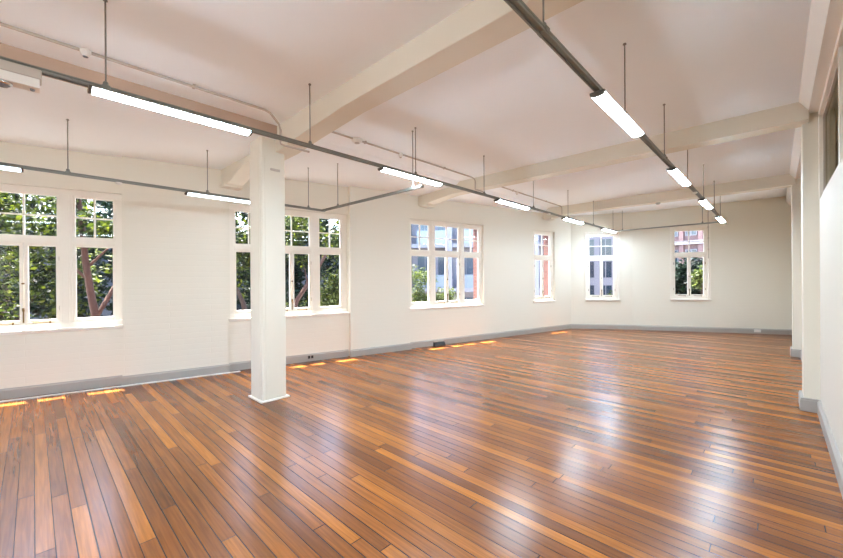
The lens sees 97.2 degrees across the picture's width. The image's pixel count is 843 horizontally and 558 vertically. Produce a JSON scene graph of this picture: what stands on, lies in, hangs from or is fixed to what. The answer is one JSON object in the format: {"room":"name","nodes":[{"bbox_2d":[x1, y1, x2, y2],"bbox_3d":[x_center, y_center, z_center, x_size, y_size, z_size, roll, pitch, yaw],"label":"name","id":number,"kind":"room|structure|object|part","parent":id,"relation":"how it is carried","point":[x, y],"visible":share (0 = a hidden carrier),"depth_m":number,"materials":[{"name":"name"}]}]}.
{"room":"empty office space","nodes":[
{"label":"empty office space","id":0,"kind":"room"},
{"bbox_2d":[0,142,570,388],"bbox_3d":[-2.132,-0.301,6.830,15.878,3.620,0.240,0,0,-33],"label":"wall","id":1,"kind":"structure","parent":0,"point":[176,245],"depth_m":5.95,"materials":[{"name":"beige paint"}]},
{"bbox_2d":[0,184,122,334],"bbox_3d":[-5.292,-0.247,4.981,2.080,1.955,0.440,0,0,-33],"label":"window","id":2,"kind":"structure","parent":1,"relation":"in","point":[66,243],"depth_m":5.07,"materials":[{"name":"beige paint"}]},
{"bbox_2d":[0,190,58,237],"bbox_3d":[-5.242,-0.852,4.897,0.690,0.595,0.046,0,0,-33],"label":"light","id":3,"kind":"object","parent":2,"relation":"attached to","point":[31,192],"depth_m":4.90,"materials":[{"name":"clear glass"}]},
{"bbox_3d":[-5.196,0.691,4.841,2.080,0.049,0.105,0,0,-33],"label":"sill","id":4,"kind":"part","parent":2,"relation":"part of","materials":[{"name":"white paint"}]},
{"bbox_2d":[72,196,114,239],"bbox_3d":[-4.645,-0.856,5.280,0.460,0.595,0.046,0,0,-33],"label":"light","id":5,"kind":"object","parent":2,"relation":"attached to","point":[103,198],"depth_m":5.26,"materials":[{"name":"clear glass"}]},
{"bbox_2d":[219,183,242,190],"bbox_3d":[-3.082,-1.492,6.018,0.210,0.045,0.300,0,0,44],"label":"trim","id":6,"kind":"structure","parent":1,"relation":"attached to","point":[223,185],"depth_m":5.96,"materials":[{"name":"paint"}]},
{"bbox_2d":[0,324,571,399],"bbox_3d":[-2.037,1.441,6.776,15.758,0.135,0.102,0,0,-33],"label":"baseboard","id":7,"kind":"structure","parent":1,"relation":"attached to","point":[33,390],"depth_m":5.89,"materials":[{"name":"grey paint"}]},
{"bbox_2d":[229,204,349,321],"bbox_3d":[-2.399,-0.267,6.837,2.095,1.955,0.440,0,0,-33],"label":"window","id":8,"kind":"structure","parent":1,"relation":"in","point":[313,250],"depth_m":6.89,"materials":[{"name":"beige paint"}]},
{"bbox_2d":[234,210,249,245],"bbox_3d":[-2.961,-0.868,6.359,0.460,0.595,0.046,0,0,-33],"label":"light","id":9,"kind":"object","parent":8,"relation":"attached to","point":[247,211],"depth_m":6.28,"materials":[{"name":"clear glass"}]},
{"bbox_3d":[-2.302,0.670,6.697,2.095,0.049,0.105,0,0,-33],"label":"sill","id":10,"kind":"part","parent":8,"relation":"part of","materials":[{"name":"white paint"}]},
{"bbox_2d":[285,214,310,247],"bbox_3d":[-2.364,-0.872,6.743,0.690,0.595,0.046,0,0,-33],"label":"light","id":11,"kind":"object","parent":8,"relation":"attached to","point":[296,215],"depth_m":6.81,"materials":[{"name":"clear glass"}]},
{"bbox_2d":[318,217,340,248],"bbox_3d":[-1.766,-0.877,7.126,0.460,0.595,0.046,0,0,-33],"label":"light","id":12,"kind":"object","parent":8,"relation":"attached to","point":[332,218],"depth_m":7.11,"materials":[{"name":"clear glass"}]},
{"bbox_2d":[419,203,435,207],"bbox_3d":[0.131,-1.595,8.079,0.210,0.045,0.300,0,0,44],"label":"trim","id":13,"kind":"structure","parent":1,"relation":"attached to","point":[426,205],"depth_m":8.04,"materials":[{"name":"paint"}]},
{"bbox_2d":[410,219,484,310],"bbox_3d":[0.531,-0.310,8.715,2.165,2.000,0.440,0,0,-33],"label":"window","id":14,"kind":"structure","parent":1,"relation":"in","point":[430,253],"depth_m":8.61,"materials":[{"name":"beige paint"}]},
{"bbox_2d":[410,222,429,250],"bbox_3d":[-0.045,-0.925,8.230,0.510,0.613,0.046,0,0,-33],"label":"light","id":15,"kind":"object","parent":14,"relation":"attached to","point":[417,223],"depth_m":8.23,"materials":[{"name":"clear glass"}]},
{"bbox_2d":[434,225,458,252],"bbox_3d":[0.576,-0.929,8.628,0.725,0.613,0.046,0,0,-33],"label":"light","id":16,"kind":"object","parent":14,"relation":"attached to","point":[452,226],"depth_m":8.63,"materials":[{"name":"clear glass"}]},
{"bbox_3d":[0.627,0.649,8.575,2.165,0.049,0.105,0,0,-33],"label":"sill","id":17,"kind":"part","parent":14,"relation":"part of","materials":[{"name":"white paint"}]},
{"bbox_2d":[464,227,478,252],"bbox_3d":[1.195,-0.934,9.024,0.505,0.613,0.046,0,0,-33],"label":"light","id":18,"kind":"object","parent":14,"relation":"attached to","point":[475,228],"depth_m":9.05,"materials":[{"name":"clear glass"}]},
{"bbox_2d":[533,231,555,302],"bbox_3d":[3.323,-0.330,10.506,0.930,2.000,0.440,0,0,-33],"label":"window","id":19,"kind":"structure","parent":1,"relation":"in","point":[538,299],"depth_m":10.42,"materials":[{"name":"beige paint"}]},
{"bbox_2d":[534,233,549,255],"bbox_3d":[3.373,-0.949,10.421,0.690,0.613,0.046,0,0,-33],"label":"light","id":20,"kind":"object","parent":19,"relation":"attached to","point":[545,234],"depth_m":10.42,"materials":[{"name":"clear glass"}]},
{"bbox_3d":[3.420,0.630,10.366,0.930,0.049,0.105,0,0,-33],"label":"sill","id":21,"kind":"part","parent":19,"relation":"part of","materials":[{"name":"white paint"}]},
{"bbox_2d":[0,0,810,215],"bbox_3d":[0.459,-1.983,6.048,8.564,0.450,18.000,0,0,44],"label":"ceiling","id":22,"kind":"structure","parent":0,"point":[515,103],"depth_m":3.65,"materials":[{"name":"paint"}]},
{"bbox_2d":[79,47,90,57],"bbox_3d":[-2.777,-1.865,3.069,0.076,0.062,0.076,0,0,44],"label":"smoke detector","id":23,"kind":"object","parent":22,"relation":"attached to","point":[86,53],"visible":1,"depth_m":3.05,"materials":[{"name":"white plastic"}]},
{"bbox_2d":[0,43,276,139],"bbox_3d":[-3.982,-1.817,2.350,0.018,0.186,6.315,0,0,44],"label":"trim","id":24,"kind":"structure","parent":22,"relation":"attached to","point":[8,51],"depth_m":3.54,"materials":[{"name":"beige paint"}]},
{"bbox_2d":[0,22,309,152],"bbox_3d":[-3.598,-1.713,2.208,0.044,0.378,6.440,0,0,44],"label":"conduit","id":25,"kind":"object","parent":22,"relation":"attached to","point":[193,86],"visible":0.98,"depth_m":3.38,"materials":[{"name":"white metal"}]},
{"bbox_2d":[0,119,324,211],"bbox_3d":[-4.230,-1.471,3.630,0.054,0.692,7.468,0,0,44],"label":"track","id":26,"kind":"object","parent":22,"relation":"hanging from","point":[67,172],"visible":0.94,"depth_m":4.39,"materials":[{"name":"grey metal"}]},
{"bbox_2d":[0,165,23,172],"bbox_3d":[-4.432,-1.105,3.417,0.098,0.036,1.050,0,0,44],"label":"light","id":27,"kind":"object","parent":26,"relation":"attached to","point":[2,167],"visible":1,"depth_m":3.71,"materials":[{"name":"white plastic"}]},
{"bbox_2d":[0,166,20,171],"bbox_3d":[-4.432,-1.099,3.417,0.092,0.024,1.014,0,0,44],"label":"diffuser","id":28,"kind":"object","parent":27,"relation":"attached to","point":[10,168],"depth_m":3.71,"materials":[{"name":"white plastic"}]},
{"bbox_3d":[-3.843,-1.459,4.035,0.028,0.558,0.028,0,0,44],"label":"hanger rod","id":29,"kind":"part","parent":26,"relation":"part of","materials":[{"name":"grey metal"}]},
{"bbox_3d":[-4.228,-1.142,3.630,0.042,0.030,7.420,0,0,44],"label":"rail","id":30,"kind":"part","parent":26,"relation":"part of","materials":[{"name":"grey metal"}]},
{"bbox_3d":[-2.897,-1.466,5.026,0.028,0.558,0.028,0,0,44],"label":"hanger rod","id":31,"kind":"part","parent":26,"relation":"part of","materials":[{"name":"grey metal"}]},
{"bbox_2d":[184,192,249,203],"bbox_3d":[-2.712,-1.117,5.217,0.098,0.036,1.050,0,0,44],"label":"light","id":32,"kind":"object","parent":26,"relation":"attached to","point":[185,193],"visible":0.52,"depth_m":5.08,"materials":[{"name":"white plastic"}]},
{"bbox_3d":[-1.861,-1.514,6.110,0.028,0.640,0.028,0,0,44],"label":"hanger rod","id":33,"kind":"part","parent":26,"relation":"part of","materials":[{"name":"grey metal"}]},
{"bbox_2d":[0,0,614,230],"bbox_3d":[0.160,-1.605,4.939,0.054,0.628,15.428,0,0,44],"label":"track","id":34,"kind":"object","parent":22,"relation":"hanging from","point":[46,72],"visible":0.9,"depth_m":3.27,"materials":[{"name":"grey metal"}]},
{"bbox_2d":[0,59,41,93],"bbox_3d":[-2.585,-1.201,2.064,0.110,0.142,0.665,0,0,44],"label":"emergency light","id":35,"kind":"object","parent":34,"relation":"attached to","point":[12,74],"visible":1,"depth_m":2.21,"materials":[{"name":"white plastic"}]},
{"bbox_3d":[-2.148,-1.614,2.525,0.028,0.576,0.028,0,0,44],"label":"hanger rod","id":36,"kind":"part","parent":34,"relation":"part of","materials":[{"name":"grey metal"}]},
{"bbox_2d":[87,85,252,135],"bbox_3d":[-1.845,-1.257,2.839,0.098,0.036,1.050,0,0,44],"label":"light","id":37,"kind":"object","parent":34,"relation":"attached to","point":[94,90],"visible":1,"depth_m":2.74,"materials":[{"name":"white plastic"}]},
{"bbox_3d":[-1.091,-1.622,3.631,0.028,0.576,0.028,0,0,44],"label":"hanger rod","id":38,"kind":"part","parent":34,"relation":"part of","materials":[{"name":"grey metal"}]},
{"bbox_2d":[378,167,442,186],"bbox_3d":[-0.111,-1.270,4.654,0.098,0.036,1.050,0,0,44],"label":"light","id":39,"kind":"object","parent":34,"relation":"attached to","point":[383,169],"visible":1,"depth_m":4.57,"materials":[{"name":"white plastic"}]},
{"bbox_3d":[-0.075,-1.629,4.694,0.028,0.576,0.028,0,0,44],"label":"hanger rod","id":40,"kind":"part","parent":34,"relation":"part of","materials":[{"name":"grey metal"}]},
{"bbox_2d":[494,199,529,209],"bbox_3d":[1.581,-1.283,6.426,0.098,0.036,1.050,0,0,44],"label":"light","id":41,"kind":"object","parent":34,"relation":"attached to","point":[495,200],"visible":1,"depth_m":6.33,"materials":[{"name":"white plastic"}]},
{"bbox_2d":[561,218,583,223],"bbox_3d":[3.398,-1.296,8.327,0.098,0.036,1.050,0,0,44],"label":"light","id":42,"kind":"object","parent":34,"relation":"attached to","point":[566,219],"visible":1,"depth_m":8.25,"materials":[{"name":"white plastic"}]},
{"bbox_2d":[600,228,615,232],"bbox_3d":[5.077,-1.309,10.084,0.098,0.036,1.050,0,0,44],"label":"light","id":43,"kind":"object","parent":34,"relation":"attached to","point":[604,229],"visible":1,"depth_m":9.95,"materials":[{"name":"white plastic"}]},
{"bbox_2d":[351,137,362,143],"bbox_3d":[-0.877,-1.879,5.057,0.150,0.063,0.150,0,0,44],"label":"smoke detector","id":44,"kind":"object","parent":22,"relation":"attached to","point":[357,140],"visible":0.99,"depth_m":5.01,"materials":[{"name":"white plastic"}]},
{"bbox_2d":[322,130,423,210],"bbox_3d":[-0.824,-1.531,5.479,2.317,0.764,0.048,0,0,44],"label":"track","id":45,"kind":"object","parent":22,"relation":"hanging from","point":[413,187],"visible":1,"depth_m":5.25,"materials":[{"name":"grey metal"}]},
{"bbox_3d":[-1.349,-1.533,5.980,0.028,0.670,0.028,0,0,44],"label":"hanger rod","id":46,"kind":"part","parent":45,"relation":"part of","materials":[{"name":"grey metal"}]},
{"bbox_3d":[-0.822,-1.166,5.479,2.269,0.030,0.042,0,0,44],"label":"rail","id":47,"kind":"part","parent":45,"relation":"part of","materials":[{"name":"grey metal"}]},
{"bbox_3d":[-0.113,-1.561,4.799,0.028,0.712,0.028,0,0,44],"label":"hanger rod","id":48,"kind":"part","parent":45,"relation":"part of","materials":[{"name":"grey metal"}]},
{"bbox_2d":[221,0,583,185],"bbox_3d":[-0.712,-1.758,3.752,6.887,0.480,0.240,0,0,44],"label":"ceiling beam","id":49,"kind":"structure","parent":22,"relation":"attached to","point":[479,26],"depth_m":3.06,"materials":[{"name":"paint"}]},
{"bbox_2d":[331,131,482,191],"bbox_3d":[-0.086,-1.803,5.885,0.044,0.251,3.690,0,0,44],"label":"conduit","id":50,"kind":"object","parent":22,"relation":"attached to","point":[334,132],"visible":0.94,"depth_m":5.74,"materials":[{"name":"white metal"}]},
{"bbox_2d":[501,187,561,214],"bbox_3d":[2.479,-1.825,8.570,0.044,0.244,3.678,0,0,44],"label":"conduit","id":51,"kind":"object","parent":22,"relation":"attached to","point":[501,187],"visible":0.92,"depth_m":8.70,"materials":[{"name":"white metal"}]},
{"bbox_2d":[418,102,808,204],"bbox_3d":[2.147,-1.819,6.152,5.909,0.400,0.240,0,0,44],"label":"ceiling beam","id":52,"kind":"structure","parent":22,"relation":"attached to","point":[790,116],"depth_m":5.14,"materials":[{"name":"paint"}]},
{"bbox_2d":[504,0,725,223],"bbox_3d":[1.955,-1.634,3.342,0.054,0.664,15.598,0,0,44],"label":"track","id":53,"kind":"object","parent":22,"relation":"hanging from","point":[540,28],"visible":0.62,"depth_m":2.21,"materials":[{"name":"grey metal"}]},
{"bbox_3d":[0.646,-1.632,1.972,0.028,0.576,0.028,0,0,44],"label":"hanger rod","id":54,"kind":"part","parent":53,"relation":"part of","materials":[{"name":"grey metal"}]},
{"bbox_2d":[590,89,643,137],"bbox_3d":[1.571,-1.280,2.937,0.098,0.036,1.050,0,0,44],"label":"light","id":55,"kind":"object","parent":53,"relation":"attached to","point":[601,97],"visible":1,"depth_m":2.83,"materials":[{"name":"white plastic"}]},
{"bbox_3d":[1.661,-1.639,3.034,0.028,0.576,0.028,0,0,44],"label":"hanger rod","id":56,"kind":"part","parent":53,"relation":"part of","materials":[{"name":"grey metal"}]},
{"bbox_3d":[2.684,-1.647,4.104,0.028,0.576,0.028,0,0,44],"label":"hanger rod","id":57,"kind":"part","parent":53,"relation":"part of","materials":[{"name":"grey metal"}]},
{"bbox_2d":[666,167,690,186],"bbox_3d":[3.297,-1.292,4.745,0.098,0.036,1.050,0,0,44],"label":"light","id":58,"kind":"object","parent":53,"relation":"attached to","point":[674,171],"visible":1,"depth_m":4.64,"materials":[{"name":"white plastic"}]},
{"bbox_3d":[3.713,-1.655,5.182,0.028,0.576,0.028,0,0,44],"label":"hanger rod","id":59,"kind":"part","parent":53,"relation":"part of","materials":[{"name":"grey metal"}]},
{"bbox_3d":[4.804,-1.663,6.324,0.028,0.576,0.028,0,0,44],"label":"hanger rod","id":60,"kind":"part","parent":53,"relation":"part of","materials":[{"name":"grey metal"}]},
{"bbox_2d":[698,199,712,208],"bbox_3d":[4.976,-1.305,6.502,0.098,0.036,1.050,0,0,44],"label":"light","id":61,"kind":"object","parent":53,"relation":"attached to","point":[704,202],"visible":1,"depth_m":6.38,"materials":[{"name":"white plastic"}]},
{"bbox_2d":[715,216,725,222],"bbox_3d":[6.620,-1.317,8.222,0.098,0.036,1.050,0,0,44],"label":"light","id":62,"kind":"object","parent":53,"relation":"attached to","point":[719,218],"visible":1,"depth_m":8.12,"materials":[{"name":"white plastic"}]},
{"bbox_2d":[616,205,720,231],"bbox_3d":[6.312,-1.642,9.640,0.058,0.614,2.340,0,0,-45],"label":"track","id":63,"kind":"object","parent":22,"relation":"hanging from","point":[702,205],"visible":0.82,"depth_m":9.54,"materials":[{"name":"grey metal"}]},
{"bbox_3d":[6.311,-1.352,9.638,0.042,0.030,2.291,0,0,-45],"label":"rail","id":64,"kind":"part","parent":63,"relation":"part of","materials":[{"name":"grey metal"}]},
{"bbox_2d":[543,174,795,218],"bbox_3d":[5.219,-1.861,8.665,4.939,0.360,0.240,0,0,44],"label":"ceiling beam","id":65,"kind":"structure","parent":22,"relation":"attached to","point":[786,180],"depth_m":8.13,"materials":[{"name":"paint"}]},
{"bbox_2d":[0,329,842,557],"bbox_3d":[0.439,1.592,6.023,8.700,0.200,17.900,0,0,44],"label":"floor","id":66,"kind":"structure","parent":0,"point":[566,443],"depth_m":3.10,"materials":[{"name":"brown wood"}]},
{"bbox_2d":[0,371,239,401],"bbox_3d":[-4.655,1.520,4.988,4.020,0.014,0.043,0,0,-33],"label":"cable trunking","id":67,"kind":"object","parent":66,"relation":"on","point":[233,371],"visible":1,"depth_m":5.18,"materials":[{"name":"white plastic"}]},
{"bbox_2d":[248,136,289,403],"bbox_3d":[-1.962,-0.121,4.750,0.394,3.260,0.370,0,0,44],"label":"column","id":68,"kind":"structure","parent":66,"relation":"on","point":[267,170],"depth_m":4.62,"materials":[{"name":"paint"}]},
{"bbox_2d":[433,341,445,345],"bbox_3d":[0.402,1.445,8.328,0.299,0.092,0.074,0,0,-33],"label":"outlet box","id":69,"kind":"object","parent":66,"relation":"on","point":[437,343],"visible":1,"depth_m":8.31,"materials":[{"name":"black plastic"}]},
{"bbox_2d":[791,179,801,349],"bbox_3d":[7.111,-0.207,6.952,0.250,3.310,0.320,0,0,44],"label":"wall pier","id":70,"kind":"object","parent":66,"relation":"on","point":[795,189],"visible":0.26,"depth_m":6.88,"materials":[{"name":"paint"}]},
{"bbox_2d":[790,346,800,357],"bbox_3d":[7.075,1.375,6.998,0.180,0.145,0.380,0,0,44],"label":"baseboard","id":71,"kind":"object","parent":70,"relation":"attached to","point":[793,352],"visible":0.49,"depth_m":6.88,"materials":[{"name":"grey paint"}]},
{"bbox_2d":[801,108,835,399],"bbox_3d":[4.465,-0.188,4.183,0.250,3.310,0.320,0,0,44],"label":"wall pier","id":72,"kind":"object","parent":66,"relation":"on","point":[810,209],"visible":0.4,"depth_m":4.11,"materials":[{"name":"paint"}]},
{"bbox_2d":[798,390,818,412],"bbox_3d":[4.429,1.395,4.229,0.180,0.145,0.380,0,0,44],"label":"baseboard","id":73,"kind":"object","parent":72,"relation":"attached to","point":[805,404],"visible":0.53,"depth_m":4.12,"materials":[{"name":"grey paint"}]},
{"bbox_2d":[473,229,548,298],"bbox_3d":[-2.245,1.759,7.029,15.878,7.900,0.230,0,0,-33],"label":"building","id":74,"kind":"structure","parent":0,"point":[545,238],"depth_m":9.45,"materials":[{"name":"red brick"}]},
{"bbox_2d":[571,212,632,324],"bbox_3d":[5.279,-0.354,10.900,1.740,3.620,0.170,0,0,11],"label":"wall","id":75,"kind":"structure","parent":0,"point":[620,312],"depth_m":10.82,"materials":[{"name":"beige paint"}]},
{"bbox_2d":[585,231,619,300],"bbox_3d":[5.306,-0.361,11.035,0.950,2.035,0.535,0,0,11],"label":"window","id":76,"kind":"structure","parent":75,"relation":"in","point":[616,236],"depth_m":10.85,"materials":[{"name":"beige paint"}]},
{"bbox_2d":[588,235,614,256],"bbox_3d":[5.273,-0.962,10.900,0.715,0.613,0.046,0,0,11],"label":"light","id":77,"kind":"object","parent":76,"relation":"attached to","point":[601,236],"depth_m":10.88,"materials":[{"name":"clear glass"}]},
{"bbox_3d":[5.272,0.617,10.830,0.930,0.049,0.115,0,0,11],"label":"sill","id":78,"kind":"part","parent":76,"relation":"part of","materials":[{"name":"white paint"}]},
{"bbox_2d":[572,324,632,329],"bbox_3d":[5.250,1.389,10.812,1.665,0.135,0.022,0,0,11],"label":"baseboard","id":79,"kind":"structure","parent":75,"relation":"attached to","point":[574,326],"depth_m":10.81,"materials":[{"name":"grey paint"}]},
{"bbox_2d":[632,196,791,329],"bbox_3d":[7.944,-0.410,10.114,3.923,3.700,0.170,0,0,19],"label":"wall","id":80,"kind":"structure","parent":0,"point":[751,253],"depth_m":9.93,"materials":[{"name":"beige paint"}]},
{"bbox_2d":[670,225,710,300],"bbox_3d":[7.454,-0.427,10.419,0.950,2.080,0.545,0,0,19],"label":"window","id":81,"kind":"structure","parent":80,"relation":"in","point":[706,296],"depth_m":10.24,"materials":[{"name":"beige paint"}]},
{"bbox_2d":[673,229,704,253],"bbox_3d":[7.407,-1.036,10.293,0.740,0.643,0.046,0,0,19],"label":"light","id":82,"kind":"object","parent":81,"relation":"attached to","point":[674,230],"depth_m":10.27,"materials":[{"name":"clear glass"}]},
{"bbox_3d":[7.393,0.574,10.221,0.930,0.049,0.125,0,0,19],"label":"sill","id":83,"kind":"part","parent":81,"relation":"part of","materials":[{"name":"white paint"}]},
{"bbox_2d":[707,209,708,257],"bbox_3d":[7.765,-1.309,10.061,0.030,1.500,0.040,0,0,19],"label":"conduit","id":84,"kind":"object","parent":80,"relation":"attached to","point":[708,209],"visible":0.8,"depth_m":10.04,"materials":[{"name":"beige metal"}]},
{"bbox_2d":[633,325,791,334],"bbox_3d":[7.797,1.373,10.068,3.653,0.135,0.022,0,0,19],"label":"baseboard","id":85,"kind":"structure","parent":80,"relation":"attached to","point":[635,327],"depth_m":10.03,"materials":[{"name":"grey paint"}]},
{"bbox_2d":[819,159,842,460],"bbox_3d":[3.537,-0.326,3.132,0.100,3.600,17.820,0,0,44],"label":"wall","id":86,"kind":"structure","parent":0,"point":[831,200],"depth_m":3.15,"materials":[{"name":"paint"}]},
{"bbox_2d":[785,0,842,205],"bbox_3d":[3.519,-1.976,3.138,0.419,0.300,17.820,0,0,44],"label":"trim","id":87,"kind":"structure","parent":86,"relation":"attached to","point":[825,17],"depth_m":3.16,"materials":[{"name":"white paint"}]},
{"bbox_2d":[801,350,842,497],"bbox_3d":[3.426,1.402,3.099,0.028,0.145,17.600,0,0,44],"label":"baseboard","id":88,"kind":"structure","parent":86,"relation":"attached to","point":[835,456],"depth_m":3.06,"materials":[{"name":"grey paint"}]},
{"bbox_2d":[818,17,842,199],"bbox_3d":[0.888,-1.324,0.387,0.080,0.965,10.100,0,0,44],"label":"window","id":89,"kind":"structure","parent":86,"relation":"in","point":[834,81],"depth_m":3.52,"materials":[{"name":"beige paint"}]},
{"bbox_2d":[835,140,837,167],"bbox_3d":[4.132,-0.279,2.412,1.755,3.900,18.200,0,0,44],"label":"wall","id":90,"kind":"structure","parent":0,"point":[836,145],"depth_m":6.22,"materials":[{"name":"paint"}]},
{"label":"outside","id":91,"kind":"structure","parent":0,"visible":0},
{"bbox_3d":[3.170,5.765,17.758,100.000,0.200,110.000,0,0,44],"label":"ground","id":92,"kind":"structure","parent":91,"visible":0},
{"bbox_2d":[0,195,103,320],"bbox_3d":[-9.622,1.668,8.133,2.377,8.186,3.918,0,0,44],"label":"street tree","id":93,"kind":"object","parent":92,"relation":"on","point":[35,275],"visible":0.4,"depth_m":8.65,"materials":[{"name":"green plant"}]},
{"bbox_2d":[0,192,112,316],"bbox_3d":[-7.092,1.886,7.450,2.065,7.716,3.537,0,0,44],"label":"street tree","id":94,"kind":"object","parent":92,"relation":"on","point":[82,211],"visible":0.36,"depth_m":7.23,"materials":[{"name":"green plant"}]},
{"bbox_2d":[77,200,112,290],"bbox_3d":[-7.915,1.564,10.929,3.672,8.367,1.932,0,0,-40],"label":"street tree","id":95,"kind":"object","parent":92,"relation":"on","point":[92,250],"visible":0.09,"depth_m":9.93,"materials":[{"name":"green plant"}]},
{"bbox_2d":[0,193,250,320],"bbox_3d":[-10.073,1.109,11.763,2.532,9.296,10.644,0,0,44],"label":"street tree","id":96,"kind":"object","parent":92,"relation":"on","point":[109,307],"visible":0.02,"depth_m":11.36,"materials":[{"name":"green plant"}]},
{"bbox_2d":[1,218,338,319],"bbox_3d":[-11.648,1.865,15.407,22.000,7.800,3.050,0,0,-42],"label":"street tree","id":97,"kind":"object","parent":92,"relation":"on","point":[105,312],"visible":0.02,"depth_m":13.57,"materials":[{"name":"green plant"}]},
{"bbox_3d":[-12.199,1.420,12.937,1.100,1.500,0.025,0,0,-42],"label":"pane","id":98,"kind":"part","parent":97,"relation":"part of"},
{"bbox_3d":[-7.938,1.389,16.723,1.100,1.500,0.025,0,0,-42],"label":"pane","id":99,"kind":"part","parent":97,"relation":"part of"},
{"bbox_2d":[235,212,294,309],"bbox_3d":[-4.539,1.757,10.016,1.651,7.937,2.198,0,0,30],"label":"street tree","id":100,"kind":"object","parent":92,"relation":"on","point":[243,237],"visible":0.18,"depth_m":9.55,"materials":[{"name":"green plant"}]},
{"bbox_2d":[236,212,338,309],"bbox_3d":[-4.041,0.880,16.569,8.640,9.666,2.867,0,0,-44],"label":"street tree","id":101,"kind":"object","parent":92,"relation":"on","point":[298,273],"visible":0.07,"depth_m":15.09,"materials":[{"name":"green plant"}]},
{"bbox_2d":[285,216,338,307],"bbox_3d":[-3.373,1.706,11.413,2.098,8.029,2.796,0,0,44],"label":"street tree","id":102,"kind":"object","parent":92,"relation":"on","point":[297,223],"visible":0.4,"depth_m":11.47,"materials":[{"name":"green plant"}]},
{"bbox_2d":[320,267,339,305],"bbox_3d":[-2.644,2.654,11.941,1.426,6.109,1.427,0,0,44],"label":"shrub","id":103,"kind":"object","parent":92,"relation":"on","point":[329,301],"visible":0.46,"depth_m":11.75,"materials":[{"name":"green plant"}]},
{"bbox_2d":[412,264,456,301],"bbox_3d":[0.421,2.522,15.978,2.313,6.329,1.530,0,0,-17],"label":"shrub","id":104,"kind":"object","parent":92,"relation":"on","point":[420,297],"visible":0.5,"depth_m":15.73,"materials":[{"name":"green plant"}]},
{"bbox_2d":[411,224,543,299],"bbox_3d":[3.396,-0.543,26.392,14.350,12.400,3.950,0,0,4],"label":"apartment block","id":105,"kind":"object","parent":92,"relation":"on","point":[440,244],"visible":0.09,"depth_m":24.75,"materials":[{"name":"white concrete"}]},
{"bbox_3d":[0.233,-3.722,25.582,1.000,1.600,0.025,0,0,4],"label":"pane","id":106,"kind":"part","parent":105,"relation":"part of","materials":[{"name":"glass"}]},
{"bbox_3d":[0.253,-0.822,25.585,1.000,1.600,0.025,0,0,4],"label":"pane","id":107,"kind":"part","parent":105,"relation":"part of","materials":[{"name":"glass"}]},
{"bbox_3d":[3.419,-2.802,24.493,13.100,0.880,0.030,0,0,4],"label":"balustrade","id":108,"kind":"part","parent":105,"relation":"part of","materials":[{"name":"white glass"}]},
{"bbox_3d":[3.438,0.148,24.495,13.100,0.880,0.030,0,0,4],"label":"balustrade","id":109,"kind":"part","parent":105,"relation":"part of","materials":[{"name":"white glass"}]},
{"bbox_3d":[1.630,-3.731,25.481,1.000,1.600,0.025,0,0,4],"label":"pane","id":110,"kind":"part","parent":105,"relation":"part of","materials":[{"name":"glass"}]},
{"bbox_3d":[1.649,-0.831,25.483,1.000,1.600,0.025,0,0,4],"label":"pane","id":111,"kind":"part","parent":105,"relation":"part of","materials":[{"name":"glass"}]},
{"bbox_3d":[3.045,-0.840,25.382,1.000,1.600,0.025,0,0,4],"label":"pane","id":112,"kind":"part","parent":105,"relation":"part of","materials":[{"name":"glass"}]},
{"bbox_2d":[589,236,612,294],"bbox_3d":[15.474,-0.525,29.031,6.300,12.200,3.050,0,0,23],"label":"office block","id":113,"kind":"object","parent":92,"relation":"on","point":[607,242],"visible":0.17,"depth_m":28.20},
{"bbox_3d":[12.809,-2.407,28.555,0.800,1.200,0.025,0,0,23],"label":"pane","id":114,"kind":"part","parent":113,"relation":"part of","materials":[{"name":"blue glass"}]},
{"bbox_3d":[12.821,-0.708,28.556,0.800,1.200,0.025,0,0,23],"label":"pane","id":115,"kind":"part","parent":113,"relation":"part of","materials":[{"name":"blue glass"}]},
{"bbox_3d":[12.833,1.093,28.558,0.800,1.200,0.025,0,0,23],"label":"pane","id":116,"kind":"part","parent":113,"relation":"part of","materials":[{"name":"blue glass"}]},
{"bbox_3d":[13.912,-2.414,28.081,0.800,1.200,0.025,0,0,23],"label":"pane","id":117,"kind":"part","parent":113,"relation":"part of","materials":[{"name":"glass"}]},
{"bbox_3d":[13.923,-0.714,28.083,0.800,1.200,0.025,0,0,23],"label":"pane","id":118,"kind":"part","parent":113,"relation":"part of","materials":[{"name":"glass"}]},
{"bbox_3d":[13.935,1.086,28.084,0.800,1.200,0.025,0,0,23],"label":"pane","id":119,"kind":"part","parent":113,"relation":"part of","materials":[{"name":"glass"}]},
{"bbox_2d":[674,231,702,265],"bbox_3d":[18.508,-0.689,21.123,3.450,12.500,8.300,0,0,-39],"label":"masonry building","id":120,"kind":"structure","parent":92,"relation":"on","point":[680,236],"depth_m":22.09,"materials":[{"name":"brick"}]},
{"bbox_3d":[17.340,-2.171,20.184,0.270,0.220,7.900,0,0,-39],"label":"cornice","id":121,"kind":"part","parent":120,"relation":"part of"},
{"bbox_3d":[15.987,-3.423,22.015,0.025,1.600,0.500,0,0,-39],"label":"pane","id":122,"kind":"part","parent":120,"relation":"part of","materials":[{"name":"glass"}]},
{"bbox_2d":[675,257,702,293],"bbox_3d":[9.880,1.083,14.538,4.194,4.260,2.293,0,0,44],"label":"tree","id":123,"kind":"object","parent":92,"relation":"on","point":[680,271],"visible":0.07,"depth_m":13.86,"materials":[{"name":"green plant"}]},
{"bbox_2d":[691,265,702,293],"bbox_3d":[9.969,2.551,12.990,0.923,6.146,0.783,0,0,-5],"label":"shrub","id":124,"kind":"object","parent":92,"relation":"on","point":[698,274],"visible":0.38,"depth_m":13.05,"materials":[{"name":"green plant"}]}
]}

